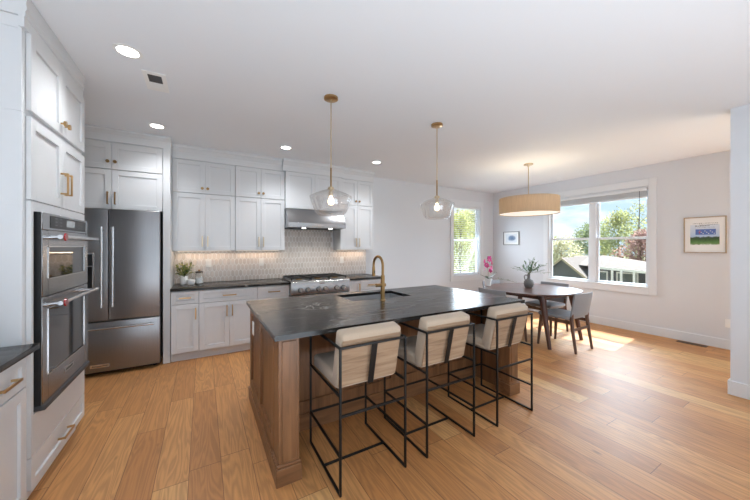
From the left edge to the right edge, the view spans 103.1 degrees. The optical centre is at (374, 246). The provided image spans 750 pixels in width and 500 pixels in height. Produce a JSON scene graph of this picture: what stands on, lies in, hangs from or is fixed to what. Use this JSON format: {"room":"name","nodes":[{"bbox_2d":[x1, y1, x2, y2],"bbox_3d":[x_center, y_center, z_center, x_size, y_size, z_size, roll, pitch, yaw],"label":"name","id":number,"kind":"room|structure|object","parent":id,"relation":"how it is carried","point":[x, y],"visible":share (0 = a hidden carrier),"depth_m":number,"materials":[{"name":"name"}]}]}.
{"room":"kitchen","nodes":[
{"label":"kitchen","id":0,"kind":"room"},
{"bbox_2d":[176,177,492,291],"bbox_3d":[-0.452,0.050,5.526,8.050,2.740,0.140,0,0,-30],"label":"wall","id":1,"kind":"structure","parent":0,"point":[414,249],"depth_m":6.21,"materials":[{"name":"paint"}]},
{"bbox_2d":[82,138,162,174],"bbox_3d":[-3.097,-1.053,3.578,0.938,0.372,0.583,0,0,-30],"label":"upper cabinet","id":2,"kind":"object","parent":1,"relation":"attached to","point":[100,154],"visible":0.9,"depth_m":3.40,"materials":[{"name":"paint"}]},
{"bbox_2d":[84,124,172,149],"bbox_3d":[-3.017,-1.250,3.442,1.102,0.137,0.290,0,0,-30],"label":"trim","id":3,"kind":"structure","parent":2,"relation":"attached to","point":[94,132],"depth_m":3.40,"materials":[{"name":"paint"}]},
{"bbox_2d":[84,167,162,214],"bbox_3d":[-3.094,-0.641,3.574,0.938,0.450,0.593,0,0,-30],"label":"upper cabinet","id":4,"kind":"object","parent":1,"relation":"attached to","point":[103,188],"visible":0.7,"depth_m":3.41,"materials":[{"name":"paint"}]},
{"bbox_2d":[172,192,234,250],"bbox_3d":[-2.362,-0.322,4.133,0.736,0.764,0.358,0,0,-30],"label":"upper cabinet","id":5,"kind":"object","parent":1,"relation":"attached to","point":[200,222],"visible":1,"depth_m":4.00,"materials":[{"name":"paint"}]},
{"bbox_2d":[172,158,234,196],"bbox_3d":[-2.364,-0.952,4.137,0.736,0.494,0.348,0,0,-30],"label":"upper cabinet","id":6,"kind":"object","parent":1,"relation":"attached to","point":[188,176],"visible":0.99,"depth_m":4.00,"materials":[{"name":"paint"}]},
{"bbox_2d":[235,197,284,250],"bbox_3d":[-1.744,-0.317,4.490,0.684,0.774,0.358,0,0,-30],"label":"upper cabinet","id":7,"kind":"object","parent":1,"relation":"attached to","point":[259,223],"depth_m":4.36,"materials":[{"name":"paint"}]},
{"bbox_2d":[235,166,284,199],"bbox_3d":[-1.747,-0.952,4.494,0.684,0.494,0.348,0,0,-30],"label":"upper cabinet","id":8,"kind":"object","parent":1,"relation":"attached to","point":[249,182],"visible":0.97,"depth_m":4.36,"materials":[{"name":"paint"}]},
{"bbox_2d":[174,229,365,283],"bbox_3d":[-1.468,0.117,4.851,2.997,0.794,0.010,0,0,-30],"label":"tile backsplash","id":9,"kind":"structure","parent":1,"relation":"attached to","point":[306,251],"depth_m":4.83,"materials":[{"name":"tile"}]},
{"bbox_2d":[206,259,210,266],"bbox_3d":[-2.405,0.242,4.298,0.072,0.117,0.008,0,0,-30],"label":"wall outlet","id":10,"kind":"object","parent":9,"relation":"attached to","point":[208,261],"visible":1,"depth_m":4.29,"materials":[{"name":"white plastic"}]},
{"bbox_2d":[259,258,263,265],"bbox_3d":[-1.781,0.245,4.659,0.072,0.117,0.008,0,0,-30],"label":"wall outlet","id":11,"kind":"object","parent":9,"relation":"attached to","point":[261,260],"visible":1,"depth_m":4.66,"materials":[{"name":"white plastic"}]},
{"bbox_2d":[172,143,374,182],"bbox_3d":[-1.359,-1.230,4.643,2.985,0.177,0.240,0,0,-30],"label":"trim","id":12,"kind":"structure","parent":1,"relation":"attached to","point":[180,151],"depth_m":4.20,"materials":[{"name":"paint"}]},
{"bbox_2d":[285,171,340,211],"bbox_3d":[-1.046,-0.890,4.887,0.916,0.620,0.369,0,0,-30],"label":"upper cabinet","id":13,"kind":"object","parent":1,"relation":"attached to","point":[299,187],"visible":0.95,"depth_m":4.70,"materials":[{"name":"paint"}]},
{"bbox_2d":[282,158,344,177],"bbox_3d":[-0.994,-1.230,4.796,1.000,0.177,0.240,0,0,-30],"label":"trim","id":14,"kind":"structure","parent":13,"relation":"attached to","point":[291,165],"depth_m":4.68,"materials":[{"name":"paint"}]},
{"bbox_2d":[285,208,345,229],"bbox_3d":[-0.999,-0.425,4.806,0.914,0.304,0.539,0,0,-30],"label":"range hood","id":15,"kind":"object","parent":13,"relation":"attached to","point":[306,219],"visible":0.98,"depth_m":4.61,"materials":[{"name":"silver metal"}]},
{"bbox_2d":[333,205,372,249],"bbox_3d":[-0.377,-0.322,5.281,0.630,0.764,0.358,0,0,-30],"label":"upper cabinet","id":16,"kind":"object","parent":1,"relation":"attached to","point":[358,233],"visible":0.98,"depth_m":5.15,"materials":[{"name":"paint"}]},
{"bbox_2d":[341,179,372,206],"bbox_3d":[-0.379,-0.952,5.285,0.630,0.494,0.348,0,0,-30],"label":"upper cabinet","id":17,"kind":"object","parent":1,"relation":"attached to","point":[361,192],"visible":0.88,"depth_m":5.15,"materials":[{"name":"paint"}]},
{"bbox_2d":[450,199,482,281],"bbox_3d":[2.125,-0.133,6.994,1.070,1.855,0.158,0,0,-30],"label":"window","id":18,"kind":"structure","parent":1,"relation":"in","point":[478,231],"depth_m":7.06,"materials":[{"name":"paint"}]},
{"bbox_2d":[454,206,479,273],"bbox_3d":[2.143,-0.145,6.962,0.840,1.550,0.054,0,0,-30],"label":"window blind","id":19,"kind":"object","parent":18,"relation":"attached to","point":[462,207],"visible":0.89,"depth_m":6.85,"materials":[{"name":"fabric"}]},
{"bbox_2d":[27,310,749,499],"bbox_3d":[1.814,1.470,1.488,8.130,0.100,9.360,0,0,-30],"label":"floor","id":20,"kind":"structure","parent":0,"point":[634,415],"depth_m":2.23,"materials":[{"name":"brown wood"}]},
{"bbox_2d":[0,357,25,499],"bbox_3d":[-1.820,0.984,1.018,0.639,0.872,0.945,0,0,-30],"label":"base cabinet","id":21,"kind":"object","parent":20,"relation":"on","point":[12,379],"visible":0.87,"depth_m":1.44,"materials":[{"name":"paint"}]},
{"bbox_2d":[0,343,39,372],"bbox_3d":[-1.843,0.530,0.997,0.688,0.030,0.971,0,0,-30],"label":"countertop","id":22,"kind":"structure","parent":21,"relation":"on","point":[10,355],"depth_m":1.44,"materials":[{"name":"black stone"}]},
{"bbox_2d":[0,108,83,499],"bbox_3d":[-2.313,0.356,1.802,0.679,2.128,0.885,0,0,-30],"label":"tall cabinet","id":23,"kind":"object","parent":20,"relation":"on","point":[40,172],"visible":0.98,"depth_m":1.60,"materials":[{"name":"paint"}]},
{"bbox_2d":[0,11,83,154],"bbox_3d":[-2.316,-0.957,1.798,0.669,0.496,0.889,0,0,-30],"label":"upper cabinet","id":24,"kind":"object","parent":23,"relation":"on","point":[31,82],"visible":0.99,"depth_m":1.67,"materials":[{"name":"paint"}]},
{"bbox_2d":[0,0,84,96],"bbox_3d":[-2.316,-1.233,1.781,0.632,0.172,0.878,0,0,-30],"label":"trim","id":25,"kind":"structure","parent":24,"relation":"attached to","point":[30,19],"depth_m":1.74,"materials":[{"name":"paint"}]},
{"bbox_2d":[33,212,98,411],"bbox_3d":[-2.259,0.363,1.862,0.652,1.110,0.752,0,0,-30],"label":"double wall oven","id":26,"kind":"object","parent":23,"relation":"in","point":[60,290],"visible":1,"depth_m":1.83,"materials":[{"name":"silver metal"}]},
{"bbox_2d":[83,208,162,375],"bbox_3d":[-3.065,0.505,3.513,0.914,1.830,0.690,0,0,-30],"label":"refrigerator","id":27,"kind":"object","parent":20,"relation":"on","point":[125,315],"visible":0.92,"depth_m":3.34,"materials":[{"name":"silver metal"}]},
{"bbox_2d":[163,148,173,363],"bbox_3d":[-2.663,0.090,3.845,0.073,2.660,0.553,0,0,-30],"label":"panel","id":28,"kind":"object","parent":20,"relation":"on","point":[168,254],"visible":0.8,"depth_m":3.61,"materials":[{"name":"paint"}]},
{"bbox_2d":[171,290,198,361],"bbox_3d":[-2.473,0.984,3.896,0.292,0.872,0.639,0,0,-30],"label":"base cabinet","id":29,"kind":"object","parent":20,"relation":"on","point":[184,304],"visible":0.95,"depth_m":3.67,"materials":[{"name":"paint"}]},
{"bbox_2d":[170,278,289,291],"bbox_3d":[-1.994,0.530,4.185,1.421,0.030,0.633,0,0,-30],"label":"countertop","id":30,"kind":"structure","parent":29,"relation":"on","point":[275,281],"depth_m":4.01,"materials":[{"name":"black stone"}]},
{"bbox_2d":[175,262,194,284],"bbox_3d":[-2.584,0.362,4.048,0.248,0.305,0.225,0,0,-30],"label":"potted plant","id":31,"kind":"object","parent":30,"relation":"on","point":[185,270],"visible":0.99,"depth_m":4.01,"materials":[{"name":"green plant"}]},
{"bbox_2d":[186,279,194,284],"bbox_3d":[-2.474,0.480,3.999,0.104,0.068,0.104,0,0,-30],"label":"ceramic bowl","id":32,"kind":"object","parent":30,"relation":"on","point":[189,281],"visible":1,"depth_m":3.96,"materials":[{"name":"white ceramic"}]},
{"bbox_2d":[195,270,202,283],"bbox_3d":[-2.436,0.418,4.124,0.097,0.192,0.097,0,0,-30],"label":"glass jar","id":33,"kind":"object","parent":30,"relation":"on","point":[198,280],"visible":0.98,"depth_m":4.09,"materials":[{"name":"white glass"}]},
{"bbox_2d":[282,273,349,295],"bbox_3d":[-0.930,0.580,4.686,0.914,0.236,0.646,0,0,-30],"label":"gas rangetop","id":34,"kind":"object","parent":30,"relation":"on","point":[326,282],"visible":1,"depth_m":4.47,"materials":[{"name":"silver metal"}]},
{"bbox_2d":[284,276,346,280],"bbox_3d":[-0.959,0.501,4.736,0.890,0.006,0.510,0,0,-30],"label":"cooktop","id":35,"kind":"object","parent":34,"relation":"in","point":[287,278],"depth_m":4.57,"materials":[{"name":"silver metal"}]},
{"bbox_2d":[199,286,256,357],"bbox_3d":[-2.047,0.984,4.142,0.688,0.872,0.639,0,0,-30],"label":"base cabinet","id":36,"kind":"object","parent":20,"relation":"on","point":[224,314],"visible":0.93,"depth_m":3.88,"materials":[{"name":"paint"}]},
{"bbox_2d":[257,284,288,299],"bbox_3d":[-1.560,0.984,4.423,0.432,0.872,0.639,0,0,-30],"label":"base cabinet","id":37,"kind":"object","parent":20,"relation":"on","point":[272,291],"visible":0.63,"depth_m":4.17,"materials":[{"name":"paint"}]},
{"bbox_2d":[289,291,346,296],"bbox_3d":[-0.974,1.070,4.762,0.916,0.700,0.639,0,0,-30],"label":"base cabinet","id":38,"kind":"object","parent":20,"relation":"on","point":[340,291],"visible":0.12,"depth_m":4.51,"materials":[{"name":"paint"}]},
{"bbox_2d":[347,280,360,291],"bbox_3d":[-0.474,0.984,5.051,0.233,0.872,0.639,0,0,-30],"label":"base cabinet","id":39,"kind":"object","parent":20,"relation":"on","point":[355,285],"visible":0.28,"depth_m":4.82,"materials":[{"name":"paint"}]},
{"bbox_2d":[310,321,406,497],"bbox_3d":[-0.135,0.959,2.032,0.465,0.922,0.550,0,0,-30],"label":"bar stool","id":40,"kind":"object","parent":20,"relation":"on","point":[365,353],"visible":0.95,"depth_m":1.86,"materials":[{"name":"black metal"}]},
{"bbox_2d":[361,279,380,290],"bbox_3d":[-0.188,0.984,5.217,0.422,0.872,0.639,0,0,-30],"label":"base cabinet","id":41,"kind":"object","parent":20,"relation":"on","point":[364,283],"visible":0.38,"depth_m":4.95,"materials":[{"name":"paint"}]},
{"bbox_2d":[342,274,380,279],"bbox_3d":[-0.291,0.530,5.170,0.669,0.030,0.633,0,0,-30],"label":"countertop","id":42,"kind":"structure","parent":41,"relation":"on","point":[351,276],"depth_m":5.07,"materials":[{"name":"black stone"}]},
{"bbox_2d":[249,309,519,488],"bbox_3d":[0.108,0.984,2.841,2.288,0.872,1.229,0,0,-30],"label":"kitchen island","id":43,"kind":"object","parent":20,"relation":"on","point":[279,399],"visible":0.56,"depth_m":2.35,"materials":[{"name":"brown wood"}]},
{"bbox_2d":[246,285,524,341],"bbox_3d":[0.116,0.533,2.848,2.339,0.030,1.285,0,0,-30],"label":"island countertop","id":44,"kind":"structure","parent":43,"relation":"on","point":[288,318],"depth_m":2.52,"materials":[{"name":"black stone"}]},
{"bbox_2d":[343,293,401,300],"bbox_3d":[-0.013,0.654,3.140,0.704,0.210,0.434,0,0,-30],"label":"sink","id":45,"kind":"object","parent":44,"relation":"in","point":[387,295],"visible":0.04,"depth_m":3.34,"materials":[{"name":"metal"}]},
{"bbox_2d":[368,255,385,300],"bbox_3d":[-0.030,0.303,2.902,0.203,0.430,0.222,0,0,-30],"label":"faucet","id":46,"kind":"object","parent":44,"relation":"on","point":[382,284],"visible":1,"depth_m":2.86,"materials":[{"name":"gold metal"}]},
{"bbox_2d":[384,311,474,457],"bbox_3d":[0.410,0.959,2.342,0.465,0.922,0.550,0,0,-30],"label":"bar stool","id":47,"kind":"object","parent":20,"relation":"on","point":[440,338],"visible":0.88,"depth_m":2.15,"materials":[{"name":"black metal"}]},
{"bbox_2d":[448,303,532,426],"bbox_3d":[1.024,0.959,2.688,0.465,0.922,0.550,0,0,-30],"label":"bar stool","id":48,"kind":"object","parent":20,"relation":"on","point":[504,325],"visible":0.84,"depth_m":2.50,"materials":[{"name":"black metal"}]},
{"bbox_2d":[478,287,526,341],"bbox_3d":[1.913,1.026,4.490,0.562,0.792,0.474,0,0,-30],"label":"dining chair","id":49,"kind":"object","parent":20,"relation":"on","point":[482,290],"visible":0.1,"depth_m":4.36,"materials":[{"name":"fabric"}]},
{"bbox_2d":[482,280,522,303],"bbox_3d":[2.257,1.026,5.286,0.474,0.792,0.562,0,0,-30],"label":"dining chair","id":50,"kind":"object","parent":20,"relation":"on","point":[492,281],"visible":0.09,"depth_m":5.53,"materials":[{"name":"fabric"}]},
{"bbox_2d":[484,283,582,349],"bbox_3d":[2.498,1.047,4.771,1.400,0.755,1.310,0,0,-30],"label":"dining table","id":51,"kind":"object","parent":20,"relation":"on","point":[541,292],"visible":0.65,"depth_m":4.44,"materials":[{"name":"brown wood"}]},
{"bbox_2d":[482,256,512,285],"bbox_3d":[2.091,0.416,5.028,0.582,0.504,0.206,0,0,21],"label":"potted orchid","id":52,"kind":"object","parent":51,"relation":"on","point":[487,280],"visible":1,"depth_m":5.05,"materials":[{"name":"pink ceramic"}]},
{"bbox_2d":[524,274,533,287],"bbox_3d":[2.486,0.559,4.810,0.148,0.218,0.148,0,0,-30],"label":"vase","id":53,"kind":"object","parent":51,"relation":"on","point":[528,283],"visible":0.99,"depth_m":4.77,"materials":[{"name":"ceramic"}]},
{"bbox_2d":[511,259,548,273],"bbox_3d":[2.512,0.318,4.802,0.502,0.306,0.406,0,0,42],"label":"leafy branches","id":54,"kind":"object","parent":53,"relation":"in","point":[530,269],"visible":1,"depth_m":4.79,"materials":[{"name":"green plant"}]},
{"bbox_2d":[525,281,568,335],"bbox_3d":[2.900,1.026,5.026,0.562,0.792,0.474,0,0,-30],"label":"dining chair","id":55,"kind":"object","parent":20,"relation":"on","point":[531,304],"visible":0.44,"depth_m":4.95,"materials":[{"name":"fabric"}]},
{"bbox_2d":[537,292,592,353],"bbox_3d":[2.708,1.026,4.227,0.474,0.792,0.562,0,0,-30],"label":"dining chair","id":56,"kind":"object","parent":20,"relation":"on","point":[581,303],"visible":0.98,"depth_m":4.05,"materials":[{"name":"fabric"}]},
{"bbox_2d":[676,340,707,346],"bbox_3d":[4.608,1.416,4.327,0.104,0.007,0.310,0,0,-30],"label":"floor vent","id":57,"kind":"object","parent":20,"relation":"in","point":[677,340],"visible":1,"depth_m":4.33,"materials":[{"name":"brown metal"}]},
{"bbox_2d":[31,0,749,192],"bbox_3d":[1.847,-1.395,1.611,8.310,0.150,9.540,0,0,-30],"label":"ceiling","id":58,"kind":"structure","parent":0,"point":[569,89],"depth_m":2.34,"materials":[{"name":"paint"}]},
{"bbox_2d":[112,43,142,58],"bbox_3d":[-1.672,-1.317,2.013,0.160,0.006,0.160,0,0,-30],"label":"recessed light","id":59,"kind":"object","parent":58,"relation":"in","point":[125,50],"visible":1,"depth_m":2.01,"materials":[{"name":"white plastic"}]},
{"bbox_2d":[141,69,168,92],"bbox_3d":[-1.755,-1.316,2.387,0.150,0.006,0.310,0,0,-30],"label":"ceiling vent","id":60,"kind":"object","parent":58,"relation":"in","point":[154,81],"visible":1,"depth_m":2.37,"materials":[{"name":"white plastic"}]},
{"bbox_2d":[148,123,165,128],"bbox_3d":[-2.390,-1.317,3.261,0.160,0.006,0.160,0,0,-30],"label":"recessed light","id":61,"kind":"object","parent":58,"relation":"in","point":[154,125],"visible":1,"depth_m":3.26,"materials":[{"name":"white plastic"}]},
{"bbox_2d":[280,146,291,149],"bbox_3d":[-1.189,-1.317,3.975,0.160,0.006,0.160,0,0,-30],"label":"recessed light","id":62,"kind":"object","parent":58,"relation":"in","point":[281,147],"visible":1,"depth_m":3.96,"materials":[{"name":"white plastic"}]},
{"bbox_2d":[310,94,351,215],"bbox_3d":[-0.390,-0.796,2.639,0.368,1.047,0.368,0,0,-30],"label":"pendant light","id":63,"kind":"object","parent":58,"relation":"hanging from","point":[331,98],"visible":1,"depth_m":2.63,"materials":[{"name":"gold metal"}]},
{"bbox_2d":[328,187,333,195],"bbox_3d":[-0.390,-0.487,2.639,0.060,0.075,0.060,0,0,-30],"label":"socket","id":64,"kind":"object","parent":63,"relation":"attached to","point":[330,189],"depth_m":2.62,"materials":[{"name":"gold metal"}]},
{"bbox_2d":[420,122,454,219],"bbox_3d":[0.671,-0.806,3.224,0.368,1.027,0.368,0,0,-30],"label":"pendant light","id":65,"kind":"object","parent":58,"relation":"hanging from","point":[435,125],"visible":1,"depth_m":3.21,"materials":[{"name":"gold metal"}]},
{"bbox_2d":[434,196,439,202],"bbox_3d":[0.671,-0.507,3.224,0.060,0.075,0.060,0,0,-30],"label":"socket","id":66,"kind":"object","parent":65,"relation":"attached to","point":[436,198],"depth_m":3.21,"materials":[{"name":"gold metal"}]},
{"bbox_2d":[499,163,559,216],"bbox_3d":[2.462,-0.920,4.773,0.876,0.800,0.876,0,0,-30],"label":"drum pendant","id":67,"kind":"object","parent":58,"relation":"hanging from","point":[528,204],"visible":1,"depth_m":4.45,"materials":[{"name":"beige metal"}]},
{"bbox_2d":[500,211,557,215],"bbox_3d":[2.462,-0.532,4.773,0.856,0.004,0.856,0,0,-30],"label":"diffuser","id":68,"kind":"object","parent":67,"relation":"attached to","point":[502,213],"depth_m":4.81,"materials":[{"name":"white plastic"}]},
{"bbox_2d":[493,150,729,339],"bbox_3d":[5.245,0.050,3.575,0.140,2.740,8.940,0,0,-30],"label":"wall","id":69,"kind":"structure","parent":0,"point":[693,296],"depth_m":4.60,"materials":[{"name":"paint"}]},
{"bbox_2d":[503,231,518,244],"bbox_3d":[3.188,-0.188,6.969,0.023,0.315,0.405,0,0,-30],"label":"framed picture","id":70,"kind":"object","parent":69,"relation":"attached to","point":[509,238],"visible":1,"depth_m":6.96},
{"bbox_2d":[506,234,516,242],"bbox_3d":[3.189,-0.188,6.970,0.001,0.197,0.287,0,0,-30],"label":"print","id":71,"kind":"object","parent":70,"relation":"attached to","point":[510,238],"depth_m":6.96},
{"bbox_2d":[543,177,656,295],"bbox_3d":[4.081,-0.155,5.550,0.158,1.890,1.815,0,0,-30],"label":"window","id":72,"kind":"structure","parent":69,"relation":"in","point":[593,282],"depth_m":5.49,"materials":[{"name":"paint"}]},
{"bbox_2d":[560,187,647,228],"bbox_3d":[4.036,-0.619,5.524,0.072,0.678,1.581,0,0,-30],"label":"window blind","id":73,"kind":"object","parent":72,"relation":"attached to","point":[637,193],"visible":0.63,"depth_m":5.30,"materials":[{"name":"fabric"}]},
{"bbox_2d":[523,303,729,349],"bbox_3d":[4.180,1.353,5.260,0.015,0.135,4.923,0,0,-30],"label":"baseboard","id":74,"kind":"structure","parent":69,"relation":"attached to","point":[668,333],"depth_m":4.67,"materials":[{"name":"paint"}]},
{"bbox_2d":[684,215,726,252],"bbox_3d":[4.741,-0.165,4.281,0.023,0.520,0.423,0,0,-30],"label":"framed picture","id":75,"kind":"object","parent":69,"relation":"attached to","point":[708,234],"visible":1,"depth_m":4.27,"materials":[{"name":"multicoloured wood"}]},
{"bbox_2d":[690,224,719,244],"bbox_3d":[4.743,-0.165,4.282,0.001,0.296,0.289,0,0,-30],"label":"print","id":76,"kind":"object","parent":75,"relation":"attached to","point":[700,234],"depth_m":4.28},
{"bbox_2d":[725,319,729,327],"bbox_3d":[4.862,1.060,4.088,0.008,0.117,0.072,0,0,-30],"label":"wall outlet","id":77,"kind":"object","parent":69,"relation":"attached to","point":[727,321],"visible":0.6,"depth_m":4.09,"materials":[{"name":"white plastic"}]},
{"bbox_2d":[730,104,749,384],"bbox_3d":[3.968,0.050,2.043,0.145,2.740,1.965,0,0,-30],"label":"wall partition","id":78,"kind":"structure","parent":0,"point":[739,116],"depth_m":2.80,"materials":[{"name":"paint"}]},
{"bbox_2d":[728,378,749,399],"bbox_3d":[3.964,1.353,2.050,0.177,0.135,1.981,0,0,-30],"label":"baseboard","id":79,"kind":"structure","parent":78,"relation":"attached to","point":[737,389],"depth_m":2.80,"materials":[{"name":"paint"}]},
{"label":"outside","id":80,"kind":"structure","parent":0,"visible":0},
{"bbox_2d":[454,255,644,272],"bbox_3d":[14.608,4.170,54.650,200.000,0.300,160.000,0,0,-30],"label":"ground","id":81,"kind":"structure","parent":80,"point":[465,255],"depth_m":65.71,"materials":[{"name":"plant"}]},
{"bbox_2d":[454,208,474,272],"bbox_3d":[5.223,0.861,18.260,3.610,6.603,4.016,0,0,-2],"label":"leafy tree","id":82,"kind":"object","parent":81,"relation":"on","point":[465,221],"visible":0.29,"depth_m":17.84,"materials":[{"name":"green plant"}]},
{"bbox_2d":[553,233,585,262],"bbox_3d":[26.883,1.194,42.046,6.009,6.012,5.942,0,0,-30],"label":"leafy tree","id":83,"kind":"object","parent":81,"relation":"on","point":[557,250],"visible":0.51,"depth_m":41.23,"materials":[{"name":"green plant"}]},
{"bbox_2d":[569,220,616,256],"bbox_3d":[45.190,-0.877,61.916,10.411,9.907,8.912,0,0,-30],"label":"leafy tree","id":84,"kind":"object","parent":81,"relation":"on","point":[585,233],"visible":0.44,"depth_m":61.88,"materials":[{"name":"green plant"}]},
{"bbox_2d":[553,255,645,283],"bbox_3d":[20.619,2.410,24.974,11.700,3.220,9.400,0,0,-30],"label":"house","id":85,"kind":"structure","parent":81,"relation":"on","point":[611,268],"depth_m":23.29,"materials":[{"name":"white"}]},
{"bbox_2d":[599,206,646,259],"bbox_3d":[40.562,-1.413,49.432,7.562,10.876,8.078,0,0,-2],"label":"leafy tree","id":86,"kind":"object","parent":81,"relation":"on","point":[620,214],"visible":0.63,"depth_m":48.83,"materials":[{"name":"green plant"}]},
{"bbox_2d":[610,229,646,260],"bbox_3d":[28.615,1.002,32.184,4.840,6.059,4.956,0,0,-30],"label":"leafy tree","id":87,"kind":"object","parent":81,"relation":"on","point":[641,248],"visible":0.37,"depth_m":31.94,"materials":[{"name":"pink plant"}]},
{"bbox_2d":[618,199,646,256],"bbox_3d":[35.118,-1.250,39.179,4.851,10.547,4.553,0,0,-30],"label":"leafy tree","id":88,"kind":"object","parent":81,"relation":"on","point":[641,210],"visible":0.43,"depth_m":39.57,"materials":[{"name":"green plant"}]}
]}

